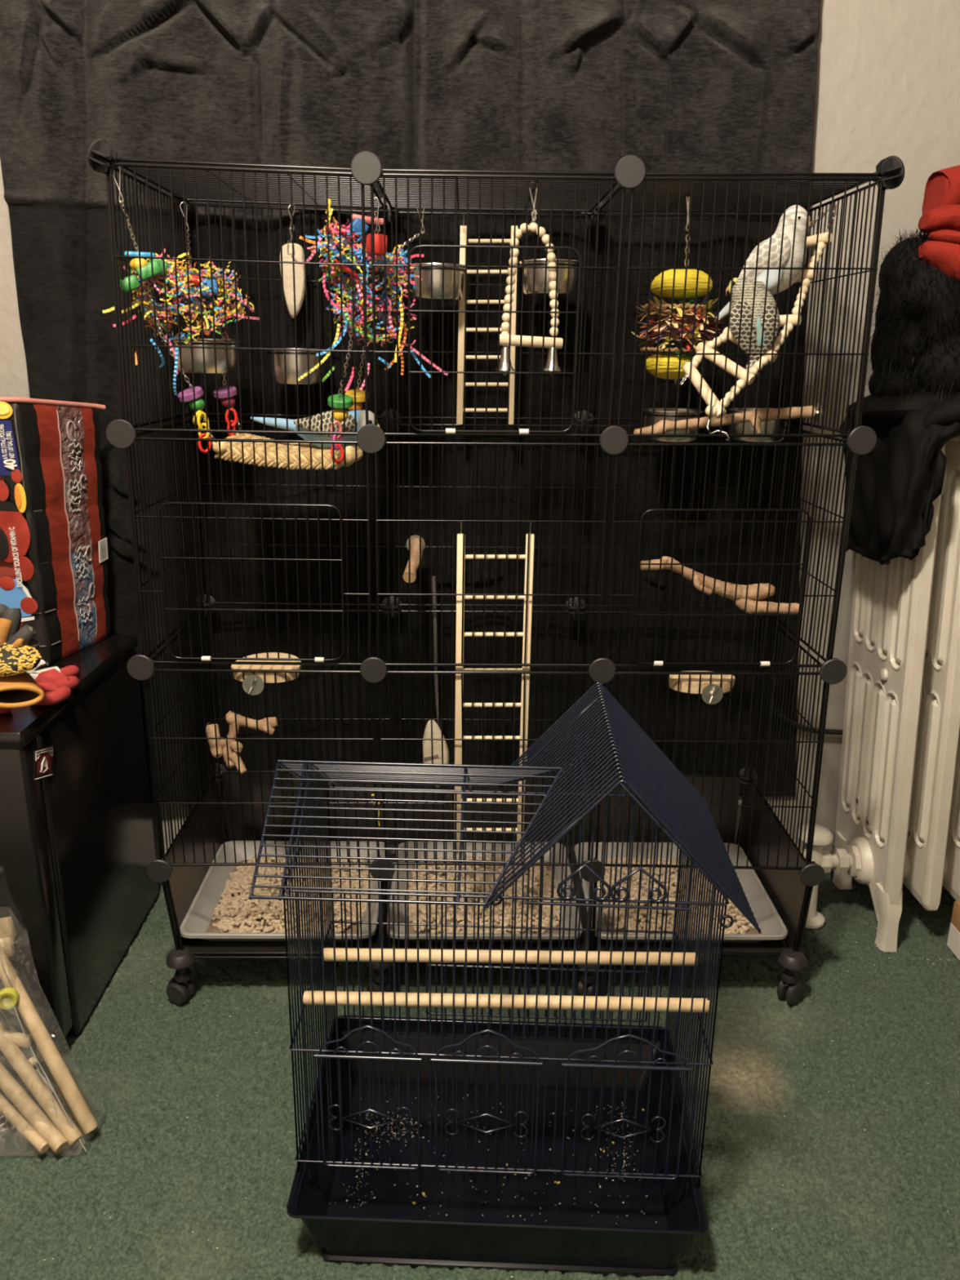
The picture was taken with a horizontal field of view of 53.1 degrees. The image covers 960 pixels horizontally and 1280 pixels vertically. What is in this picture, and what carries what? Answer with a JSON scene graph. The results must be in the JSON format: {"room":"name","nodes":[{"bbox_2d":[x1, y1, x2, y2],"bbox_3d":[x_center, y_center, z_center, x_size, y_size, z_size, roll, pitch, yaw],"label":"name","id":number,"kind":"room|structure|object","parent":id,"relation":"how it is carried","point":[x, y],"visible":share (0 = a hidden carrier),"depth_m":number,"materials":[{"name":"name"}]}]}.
{"room":"pet bird room","nodes":[
{"label":"pet bird room","id":0,"kind":"room"},
{"bbox_2d":[0,872,959,1279],"bbox_3d":[0.123,0.976,0.651,3.700,0.018,3.155,0,17,-1],"label":"floor","id":1,"kind":"structure","parent":0,"point":[853,1202],"depth_m":1.45,"materials":[{"name":"green carpet"}]},
{"bbox_2d":[0,955,94,1151],"bbox_3d":[-0.683,0.529,1.429,0.243,0.372,0.220,0,17,-1],"label":"plastic bag","id":2,"kind":"object","parent":1,"relation":"on","point":[25,1036],"visible":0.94,"depth_m":1.40,"materials":[{"name":"white"}]},
{"bbox_2d":[0,1098,15,1132],"bbox_3d":[-0.713,0.719,1.429,0.046,0.068,0.034,0,17,-1],"label":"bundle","id":3,"kind":"object","parent":2,"relation":"in","point":[2,1116],"visible":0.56,"depth_m":1.43,"materials":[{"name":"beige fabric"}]},
{"bbox_2d":[0,916,17,956],"bbox_3d":[-0.732,0.455,1.472,0.036,0.059,0.025,0,17,-1],"label":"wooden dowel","id":4,"kind":"object","parent":2,"relation":"in","point":[7,931],"visible":0.98,"depth_m":1.47,"materials":[{"name":"brown wood"}]},
{"bbox_2d":[0,987,19,1009],"bbox_3d":[-0.693,0.526,1.411,0.031,0.032,0.016,-4,17,-14],"label":"reel","id":5,"kind":"object","parent":2,"relation":"in","point":[9,997],"visible":1,"depth_m":1.41,"materials":[{"name":"yellow plastic"}]},
{"bbox_2d":[3,1030,31,1048],"bbox_3d":[-0.698,0.603,1.451,0.042,0.025,0.012,0,17,-1],"label":"wooden block","id":6,"kind":"object","parent":2,"relation":"in","point":[19,1038],"visible":0.83,"depth_m":1.45,"materials":[{"name":"brown wood"}]},
{"bbox_2d":[0,1093,49,1153],"bbox_3d":[-0.716,0.682,1.427,0.238,0.062,0.017,12,20,32],"label":"wooden dowel","id":7,"kind":"object","parent":2,"relation":"in","point":[7,1109],"visible":1,"depth_m":1.39,"materials":[{"name":"brown wood"}]},
{"bbox_2d":[28,1056,37,1066],"bbox_3d":[-0.673,0.635,1.447,0.015,0.015,0.015,0,17,-1],"label":"ball","id":8,"kind":"object","parent":2,"relation":"in","point":[31,1060],"visible":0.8,"depth_m":1.44,"materials":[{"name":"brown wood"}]},
{"bbox_2d":[0,1062,67,1153],"bbox_3d":[-0.705,0.655,1.428,0.268,0.117,0.022,12,20,32],"label":"wooden dowel","id":9,"kind":"object","parent":2,"relation":"in","point":[11,1087],"visible":1,"depth_m":1.39,"materials":[{"name":"brown wood"}]},
{"bbox_2d":[0,1022,82,1146],"bbox_3d":[-0.684,0.632,1.432,0.263,0.157,0.021,12,20,33],"label":"wooden dowel","id":10,"kind":"object","parent":2,"relation":"in","point":[9,1048],"visible":1,"depth_m":1.41,"materials":[{"name":"brown wood"}]},
{"bbox_2d":[35,1069,54,1092],"bbox_3d":[-0.658,0.663,1.442,0.035,0.046,0.004,0,17,-1],"label":"paper slip","id":11,"kind":"object","parent":2,"relation":"in","point":[37,1070],"visible":0.34,"depth_m":1.44,"materials":[{"name":"grey paper"}]},
{"bbox_2d":[0,942,97,1134],"bbox_3d":[-0.668,0.555,1.425,0.260,0.304,0.022,11,20,31],"label":"wooden dowel","id":12,"kind":"object","parent":2,"relation":"in","point":[37,1028],"visible":1,"depth_m":1.41,"materials":[{"name":"brown wood"}]},
{"bbox_2d":[0,635,159,1044],"bbox_3d":[-0.916,0.336,1.715,0.495,0.575,0.515,0,17,-1],"label":"cabinet","id":13,"kind":"object","parent":1,"relation":"on","point":[77,839],"visible":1,"depth_m":1.60,"materials":[{"name":"black wood"}]},
{"bbox_2d":[0,707,11,714],"bbox_3d":[-0.741,0.103,1.466,0.050,0.022,0.023,-4,17,-16],"label":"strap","id":14,"kind":"object","parent":13,"relation":"on","point":[2,710],"visible":0.31,"depth_m":1.46,"materials":[{"name":"red fabric"}]},
{"bbox_2d":[0,643,44,708],"bbox_3d":[-0.700,0.041,1.420,0.086,0.088,0.138,-10,20,-33],"label":"glove","id":15,"kind":"object","parent":13,"relation":"on","point":[18,688],"visible":1,"depth_m":1.38,"materials":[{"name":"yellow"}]},
{"bbox_2d":[0,604,39,672],"bbox_3d":[-0.688,0.004,1.411,0.085,0.111,0.055,0,17,-1],"label":"glove","id":16,"kind":"object","parent":15,"relation":"on","point":[11,633],"visible":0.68,"depth_m":1.39,"materials":[{"name":"grey fabric"}]},
{"bbox_2d":[26,659,79,705],"bbox_3d":[-0.700,0.066,1.570,0.084,0.054,0.186,-6,18,-20],"label":"glove","id":17,"kind":"object","parent":13,"relation":"on","point":[56,683],"visible":0.64,"depth_m":1.54,"materials":[{"name":"red fabric"}]},
{"bbox_2d":[0,396,110,666],"bbox_3d":[-0.893,-0.198,1.695,0.447,0.458,0.206,0,17,-1],"label":"bag","id":18,"kind":"object","parent":13,"relation":"on","point":[54,548],"visible":1,"depth_m":1.66,"materials":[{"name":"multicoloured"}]},
{"bbox_2d":[0,527,8,560],"bbox_3d":[-0.806,-0.162,1.610,0.034,0.058,0.001,0,17,-1],"label":"print","id":19,"kind":"object","parent":18,"relation":"attached to","point":[4,531],"depth_m":1.61,"materials":[{"name":"black"}]},
{"bbox_2d":[0,480,8,501],"bbox_3d":[-0.789,-0.246,1.586,0.024,0.034,0.001,0,17,-1],"label":"print","id":20,"kind":"object","parent":18,"relation":"attached to","point":[4,485],"depth_m":1.59},
{"bbox_2d":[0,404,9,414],"bbox_3d":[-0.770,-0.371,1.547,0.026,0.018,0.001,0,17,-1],"label":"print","id":21,"kind":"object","parent":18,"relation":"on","point":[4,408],"depth_m":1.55,"materials":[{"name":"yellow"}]},
{"bbox_2d":[0,401,13,418],"bbox_3d":[-0.771,-0.370,1.549,0.036,0.028,0.001,0,17,-1],"label":"print","id":22,"kind":"object","parent":18,"relation":"on","point":[6,407],"depth_m":1.55,"materials":[{"name":"yellow plastic"}]},
{"bbox_2d":[0,576,14,590],"bbox_3d":[-0.801,-0.096,1.629,0.027,0.024,0.001,0,17,-1],"label":"print","id":23,"kind":"object","parent":18,"relation":"attached to","point":[6,583],"depth_m":1.63},
{"bbox_2d":[0,500,17,511],"bbox_3d":[-0.820,-0.224,1.593,0.108,0.020,0.001,0,17,-1],"label":"print","id":24,"kind":"object","parent":18,"relation":"attached to","point":[5,505],"depth_m":1.59,"materials":[{"name":"black"}]},
{"bbox_2d":[0,511,30,562],"bbox_3d":[-0.792,-0.178,1.608,0.079,0.100,0.001,0,17,-1],"label":"print","id":25,"kind":"object","parent":18,"relation":"attached to","point":[15,526],"depth_m":1.61},
{"bbox_2d":[0,578,31,617],"bbox_3d":[-0.792,-0.069,1.639,0.057,0.072,0.001,0,17,-1],"label":"print","id":26,"kind":"object","parent":18,"relation":"attached to","point":[14,593],"depth_m":1.64,"materials":[{"name":"blue"}]},
{"bbox_2d":[10,469,22,483],"bbox_3d":[-0.761,-0.269,1.579,0.018,0.023,0.001,0,17,-1],"label":"print","id":27,"kind":"object","parent":18,"relation":"attached to","point":[15,474],"depth_m":1.58},
{"bbox_2d":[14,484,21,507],"bbox_3d":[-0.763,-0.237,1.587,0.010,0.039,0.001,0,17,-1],"label":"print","id":28,"kind":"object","parent":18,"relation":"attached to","point":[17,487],"depth_m":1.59,"materials":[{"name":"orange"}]},
{"bbox_2d":[14,483,26,512],"bbox_3d":[-0.760,-0.235,1.590,0.018,0.050,0.001,0,17,-1],"label":"print","id":29,"kind":"object","parent":18,"relation":"attached to","point":[20,488],"depth_m":1.59,"materials":[{"name":"orange"}]},
{"bbox_2d":[13,555,33,581],"bbox_3d":[-0.771,-0.121,1.624,0.035,0.043,0.001,0,17,-1],"label":"print","id":30,"kind":"object","parent":18,"relation":"attached to","point":[23,566],"depth_m":1.62},
{"bbox_2d":[17,578,31,597],"bbox_3d":[-0.772,-0.084,1.634,0.024,0.041,0.001,0,17,-1],"label":"print","id":31,"kind":"object","parent":18,"relation":"on","point":[24,585],"depth_m":1.64,"materials":[{"name":"white"}]},
{"bbox_2d":[21,616,34,622],"bbox_3d":[-0.785,-0.034,1.649,0.043,0.013,0.001,0,17,-1],"label":"print","id":32,"kind":"object","parent":18,"relation":"attached to","point":[24,619],"depth_m":1.65,"materials":[{"name":"white"}]},
{"bbox_2d":[20,596,37,613],"bbox_3d":[-0.769,-0.059,1.641,0.030,0.030,0.001,0,17,-1],"label":"print","id":33,"kind":"object","parent":18,"relation":"attached to","point":[28,605],"depth_m":1.64},
{"bbox_2d":[0,635,137,749],"bbox_3d":[-0.913,0.073,1.636,0.494,0.026,0.515,0,17,-1],"label":"countertop","id":34,"kind":"structure","parent":13,"relation":"on","point":[19,726],"depth_m":1.61,"materials":[{"name":"black wood"}]},
{"bbox_2d":[87,138,904,1004],"bbox_3d":[0.015,-0.072,1.704,1.156,1.385,0.437,0,17,-1],"label":"wire cage","id":35,"kind":"object","parent":1,"relation":"on","point":[788,878],"visible":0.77,"depth_m":1.59,"materials":[{"name":"black metal"}]},
{"bbox_2d":[168,977,188,985],"bbox_3d":[-0.536,0.611,1.706,0.044,0.030,0.007,7,18,19],"label":"hood","id":36,"kind":"object","parent":35,"relation":"attached to","point":[175,980],"depth_m":1.69,"materials":[{"name":"black plastic"}]},
{"bbox_2d":[163,330,237,373],"bbox_3d":[-0.462,-0.481,1.607,0.119,0.066,0.114,0,17,-1],"label":"steel bowl","id":37,"kind":"object","parent":35,"relation":"attached to","point":[197,355],"visible":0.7,"depth_m":1.57,"materials":[{"name":"silver metal"}]},
{"bbox_2d":[206,711,277,773],"bbox_3d":[-0.457,0.191,1.825,0.138,0.116,0.063,3,17,6],"label":"branch perch","id":38,"kind":"object","parent":35,"relation":"attached to","point":[230,717],"visible":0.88,"depth_m":1.82,"materials":[{"name":"brown plant"}]},
{"bbox_2d":[206,721,211,737],"bbox_3d":[-0.515,0.173,1.844,0.016,0.032,0.032,0,17,-1],"label":"washer","id":39,"kind":"object","parent":38,"relation":"in","point":[208,725],"depth_m":1.83,"materials":[{"name":"beige wood"}]},
{"bbox_2d":[231,652,301,695],"bbox_3d":[-0.353,0.055,1.590,0.112,0.036,0.109,-10,20,-32],"label":"platform perch","id":40,"kind":"object","parent":35,"relation":"attached to","point":[252,684],"visible":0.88,"depth_m":1.55,"materials":[{"name":"brown wood"}]},
{"bbox_2d":[242,674,264,695],"bbox_3d":[-0.363,0.072,1.537,0.034,0.034,0.002,0,17,-1],"label":"washer","id":41,"kind":"object","parent":40,"relation":"in","point":[253,684],"depth_m":1.54,"materials":[{"name":"silver metal"}]},
{"bbox_2d":[102,165,448,470],"bbox_3d":[-0.306,-0.503,1.557,0.510,0.427,0.336,0,17,-1],"label":"toy","id":42,"kind":"object","parent":35,"relation":"hanging from","point":[334,243],"visible":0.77,"depth_m":1.48,"materials":[{"name":"multicoloured paper"}]},
{"bbox_2d":[250,409,379,448],"bbox_3d":[-0.273,-0.345,1.596,0.214,0.077,0.095,0,17,-1],"label":"parakeet","id":43,"kind":"object","parent":42,"relation":"on","point":[361,414],"visible":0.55,"depth_m":1.57,"materials":[{"name":"blue"}]},
{"bbox_2d":[179,840,384,941],"bbox_3d":[-0.360,0.483,1.847,0.347,0.034,0.338,0,17,-1],"label":"tray","id":44,"kind":"object","parent":35,"relation":"in","point":[196,922],"visible":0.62,"depth_m":1.82,"materials":[{"name":"white plastic"}]},
{"bbox_2d":[205,855,371,941],"bbox_3d":[-0.354,0.478,1.850,0.292,0.037,0.301,0,17,-1],"label":"wood pellets","id":45,"kind":"object","parent":44,"relation":"in","point":[234,913],"visible":0.52,"depth_m":1.79,"materials":[{"name":"brown wood"}]},
{"bbox_2d":[280,204,305,318],"bbox_3d":[-0.327,-0.660,1.677,0.045,0.187,0.020,0,17,-1],"label":"cuttlebone","id":46,"kind":"object","parent":35,"relation":"hanging from","point":[300,281],"visible":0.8,"depth_m":1.68,"materials":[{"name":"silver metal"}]},
{"bbox_2d":[266,341,327,384],"bbox_3d":[-0.322,-0.493,1.708,0.106,0.072,0.122,0,17,-1],"label":"steel bowl","id":47,"kind":"object","parent":35,"relation":"attached to","point":[278,354],"visible":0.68,"depth_m":1.66,"materials":[{"name":"silver metal"}]},
{"bbox_2d":[370,793,380,826],"bbox_3d":[-0.187,0.304,1.721,0.016,0.064,0.004,0,17,-1],"label":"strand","id":48,"kind":"object","parent":35,"relation":"attached to","point":[374,793],"visible":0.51,"depth_m":1.72,"materials":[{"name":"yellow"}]},
{"bbox_2d":[402,535,425,582],"bbox_3d":[-0.124,-0.152,1.805,0.037,0.070,0.113,0,17,-1],"label":"stub perch","id":49,"kind":"object","parent":35,"relation":"attached to","point":[415,540],"visible":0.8,"depth_m":1.80,"materials":[{"name":"brown wood"}]},
{"bbox_2d":[406,535,425,550],"bbox_3d":[-0.124,-0.184,1.851,0.036,0.036,0.002,0,17,-1],"label":"washer","id":50,"kind":"object","parent":49,"relation":"in","point":[413,538],"depth_m":1.85,"materials":[{"name":"silver metal"}]},
{"bbox_2d":[422,720,448,786],"bbox_3d":[-0.090,0.233,1.953,0.055,0.149,0.020,0,17,-1],"label":"cuttlebone","id":51,"kind":"object","parent":35,"relation":"hanging from","point":[437,732],"visible":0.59,"depth_m":1.94,"materials":[{"name":"grey"}]},
{"bbox_2d":[431,576,441,730],"bbox_3d":[-0.084,0.098,1.966,0.030,0.467,0.008,0,17,-1],"label":"hanging cord","id":52,"kind":"object","parent":35,"relation":"hanging from","point":[433,578],"visible":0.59,"depth_m":1.94,"materials":[{"name":"grey plastic"}]},
{"bbox_2d":[409,261,465,301],"bbox_3d":[-0.075,-0.627,1.672,0.104,0.068,0.121,0,17,-1],"label":"steel bowl","id":53,"kind":"object","parent":35,"relation":"in","point":[425,271],"visible":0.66,"depth_m":1.63,"materials":[{"name":"silver metal"}]},
{"bbox_2d":[386,841,582,942],"bbox_3d":[0.005,0.485,1.854,0.350,0.034,0.338,0,17,-1],"label":"tray","id":54,"kind":"object","parent":35,"relation":"in","point":[557,872],"visible":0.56,"depth_m":1.83,"materials":[{"name":"white plastic"}]},
{"bbox_2d":[400,855,566,941],"bbox_3d":[0.005,0.482,1.855,0.304,0.038,0.302,0,17,-1],"label":"wood pellets","id":55,"kind":"object","parent":54,"relation":"in","point":[547,869],"visible":0.56,"depth_m":1.81,"materials":[{"name":"brown wood"}]},
{"bbox_2d":[456,212,517,424],"bbox_3d":[0.012,-0.568,1.716,0.105,0.360,0.015,0,17,-1],"label":"ladder","id":56,"kind":"object","parent":35,"relation":"hanging from","point":[463,237],"visible":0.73,"depth_m":1.72,"materials":[{"name":"brown wood"}]},
{"bbox_2d":[453,521,534,854],"bbox_3d":[0.020,0.092,1.566,0.123,0.576,0.015,0,17,-1],"label":"ladder","id":57,"kind":"object","parent":35,"relation":"hanging from","point":[458,727],"visible":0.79,"depth_m":1.55,"materials":[{"name":"brown wood"}]},
{"bbox_2d":[495,187,563,375],"bbox_3d":[0.080,-0.561,1.503,0.106,0.287,0.030,0,17,-1],"label":"swing","id":58,"kind":"object","parent":35,"relation":"hanging from","point":[532,227],"visible":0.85,"depth_m":1.52,"materials":[{"name":"brown wood"}]},
{"bbox_2d":[519,257,578,295],"bbox_3d":[0.121,-0.635,1.672,0.107,0.066,0.123,0,17,-1],"label":"steel bowl","id":59,"kind":"object","parent":35,"relation":"in","point":[528,272],"visible":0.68,"depth_m":1.63,"materials":[{"name":"silver metal"}]},
{"bbox_2d":[643,400,704,441],"bbox_3d":[0.346,-0.397,1.741,0.111,0.065,0.135,0,17,-1],"label":"steel bowl","id":60,"kind":"object","parent":35,"relation":"in","point":[659,412],"visible":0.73,"depth_m":1.70,"materials":[{"name":"silver metal"}]},
{"bbox_2d":[631,196,727,384],"bbox_3d":[0.330,-0.572,1.567,0.146,0.296,0.156,0,17,-1],"label":"toy","id":61,"kind":"object","parent":35,"relation":"hanging from","point":[691,274],"visible":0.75,"depth_m":1.55,"materials":[{"name":"multicoloured"}]},
{"bbox_2d":[573,842,787,942],"bbox_3d":[0.372,0.488,1.860,0.350,0.034,0.338,0,17,-1],"label":"tray","id":62,"kind":"object","parent":35,"relation":"in","point":[767,917],"visible":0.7,"depth_m":1.83,"materials":[{"name":"white plastic"}]},
{"bbox_2d":[596,856,768,942],"bbox_3d":[0.371,0.485,1.861,0.295,0.037,0.300,0,17,-1],"label":"wood pellets","id":63,"kind":"object","parent":62,"relation":"in","point":[741,925],"visible":0.34,"depth_m":1.80,"materials":[{"name":"brown wood"}]},
{"bbox_2d":[668,671,735,704],"bbox_3d":[0.365,0.076,1.591,0.098,0.034,0.081,11,20,32],"label":"platform perch","id":64,"kind":"object","parent":35,"relation":"attached to","point":[712,694],"visible":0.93,"depth_m":1.56,"materials":[{"name":"brown wood"}]},
{"bbox_2d":[701,684,723,704],"bbox_3d":[0.375,0.088,1.553,0.034,0.034,0.002,0,17,-1],"label":"washer","id":65,"kind":"object","parent":64,"relation":"in","point":[712,694],"depth_m":1.55,"materials":[{"name":"silver metal"}]},
{"bbox_2d":[640,555,799,614],"bbox_3d":[0.424,-0.099,1.697,0.300,0.111,0.055,-1,17,-6],"label":"branch perch","id":66,"kind":"object","parent":35,"relation":"attached to","point":[687,572],"visible":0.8,"depth_m":1.70,"materials":[{"name":"brown plant"}]},
{"bbox_2d":[634,403,825,434],"bbox_3d":[0.422,-0.371,1.619,0.329,0.058,0.038,-1,17,-6],"label":"branch perch","id":67,"kind":"object","parent":35,"relation":"attached to","point":[795,411],"visible":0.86,"depth_m":1.62,"materials":[{"name":"brown plant"}]},
{"bbox_2d":[813,403,825,422],"bbox_3d":[0.577,-0.386,1.630,0.016,0.032,0.032,0,17,-1],"label":"washer","id":68,"kind":"object","parent":67,"relation":"in","point":[818,404],"depth_m":1.62,"materials":[{"name":"silver metal"}]},
{"bbox_2d":[725,400,786,441],"bbox_3d":[0.499,-0.397,1.742,0.114,0.065,0.136,0,17,-1],"label":"steel bowl","id":69,"kind":"object","parent":35,"relation":"in","point":[771,425],"visible":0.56,"depth_m":1.70,"materials":[{"name":"silver metal"}]},
{"bbox_2d":[680,204,836,441],"bbox_3d":[0.447,-0.510,1.532,0.337,0.357,0.115,-15,23,-42],"label":"ladder","id":70,"kind":"object","parent":35,"relation":"attached to","point":[823,239],"visible":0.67,"depth_m":1.50,"materials":[{"name":"brown wood"}]},
{"bbox_2d":[725,277,779,375],"bbox_3d":[0.427,-0.492,1.513,0.085,0.147,0.078,0,17,-1],"label":"parakeet","id":71,"kind":"object","parent":70,"relation":"on","point":[737,286],"visible":0.84,"depth_m":1.48,"materials":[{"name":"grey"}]},
{"bbox_2d":[713,204,810,322],"bbox_3d":[0.449,-0.594,1.523,0.132,0.173,0.084,0,17,-1],"label":"parakeet","id":72,"kind":"object","parent":70,"relation":"on","point":[802,215],"visible":0.66,"depth_m":1.49,"materials":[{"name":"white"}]},
{"bbox_2d":[43,916,949,1277],"bbox_3d":[0.101,0.696,1.556,1.678,0.002,1.047,0,17,-1],"label":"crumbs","id":73,"kind":"object","parent":1,"relation":"on","point":[917,917],"visible":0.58,"depth_m":1.54,"materials":[{"name":"beige"}]},
{"bbox_2d":[248,681,761,1274],"bbox_3d":[0.029,0.428,1.282,0.588,0.671,0.362,1,17,2],"label":"cage","id":74,"kind":"object","parent":1,"relation":"on","point":[536,1070],"visible":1,"depth_m":1.25,"materials":[{"name":"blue metal"}]},
{"bbox_2d":[328,1094,657,1222],"bbox_3d":[0.023,0.727,1.361,0.449,0.004,0.229,0,17,-1],"label":"litter","id":75,"kind":"object","parent":74,"relation":"in","point":[613,1143],"visible":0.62,"depth_m":1.36,"materials":[{"name":"beige"}]},
{"bbox_2d":[321,1248,677,1274],"bbox_3d":[0.029,0.743,1.369,0.454,0.019,0.319,1,17,2],"label":"tray","id":76,"kind":"object","parent":74,"relation":"on","point":[483,1257],"depth_m":1.22,"materials":[{"name":"black plastic"}]},
{"bbox_2d":[302,991,709,1012],"bbox_3d":[0.032,0.454,1.208,0.509,0.025,0.017,1,17,2],"label":"wooden perch","id":77,"kind":"object","parent":74,"relation":"attached to","point":[578,1001],"visible":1,"depth_m":1.20,"materials":[{"name":"brown wood"}]},
{"bbox_2d":[323,947,697,965],"bbox_3d":[0.039,0.427,1.295,0.503,0.027,0.017,1,17,2],"label":"wooden perch","id":78,"kind":"object","parent":74,"relation":"attached to","point":[388,953],"visible":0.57,"depth_m":1.29,"materials":[{"name":"brown wood"}]},
{"bbox_2d":[832,435,959,951],"bbox_3d":[0.932,0.104,1.872,0.385,0.975,0.278,0,17,-1],"label":"radiator","id":79,"kind":"object","parent":1,"relation":"on","point":[899,798],"visible":0.81,"depth_m":1.82,"materials":[{"name":"metal"}]},
{"bbox_2d":[797,823,861,928],"bbox_3d":[0.709,0.476,1.958,0.140,0.208,0.073,0,17,-1],"label":"radiator valve","id":80,"kind":"object","parent":79,"relation":"attached to","point":[842,860],"visible":0.55,"depth_m":1.94,"materials":[{"name":"paint"}]},
{"bbox_2d":[839,226,959,565],"bbox_3d":[0.780,-0.422,1.671,0.262,0.582,0.313,0,17,-1],"label":"coat","id":81,"kind":"object","parent":79,"relation":"on","point":[912,407],"visible":0.87,"depth_m":1.61,"materials":[{"name":"black fabric"}]},
{"bbox_2d":[868,234,959,396],"bbox_3d":[0.778,-0.544,1.634,0.189,0.295,0.227,-6,18,-21],"label":"hood","id":82,"kind":"object","parent":81,"relation":"attached to","point":[915,346],"depth_m":1.59,"materials":[{"name":"black"}]},
{"bbox_2d":[917,164,959,281],"bbox_3d":[0.790,-0.677,1.588,0.133,0.218,0.162,0,17,-1],"label":"cloth","id":83,"kind":"object","parent":81,"relation":"on","point":[940,217],"visible":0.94,"depth_m":1.56,"materials":[{"name":"red fabric"}]},
{"bbox_2d":[946,901,959,959],"bbox_3d":[0.961,0.565,1.862,0.077,0.100,0.060,0,17,-1],"label":"carton","id":84,"kind":"object","parent":1,"relation":"on","point":[953,938],"visible":1,"depth_m":1.87,"materials":[{"name":"brown"}]},
{"bbox_2d":[0,0,959,857],"bbox_3d":[0.115,-0.671,1.856,3.900,2.450,0.100,0,17,-1],"label":"wall","id":85,"kind":"structure","parent":0,"point":[888,79],"depth_m":1.76,"materials":[{"name":"paint"}]},
{"bbox_2d":[0,0,820,802],"bbox_3d":[-0.087,-0.547,1.797,1.579,1.860,0.063,0,17,-1],"label":"curtain","id":86,"kind":"object","parent":85,"relation":"hanging from","point":[674,86],"visible":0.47,"depth_m":1.77,"materials":[{"name":"black fabric"}]},
{"bbox_2d":[772,707,843,734],"bbox_3d":[0.725,0.174,2.043,0.221,0.065,0.017,0,17,-1],"label":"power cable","id":87,"kind":"object","parent":85,"relation":"attached to","point":[828,731],"visible":0.46,"depth_m":2.04,"materials":[{"name":"black plastic"}]},
{"bbox_2d":[831,796,838,880],"bbox_3d":[0.798,0.409,2.114,0.035,0.287,0.030,-3,17,-11],"label":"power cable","id":88,"kind":"object","parent":85,"relation":"attached to","point":[832,870],"visible":0.16,"depth_m":2.13,"materials":[{"name":"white plastic"}]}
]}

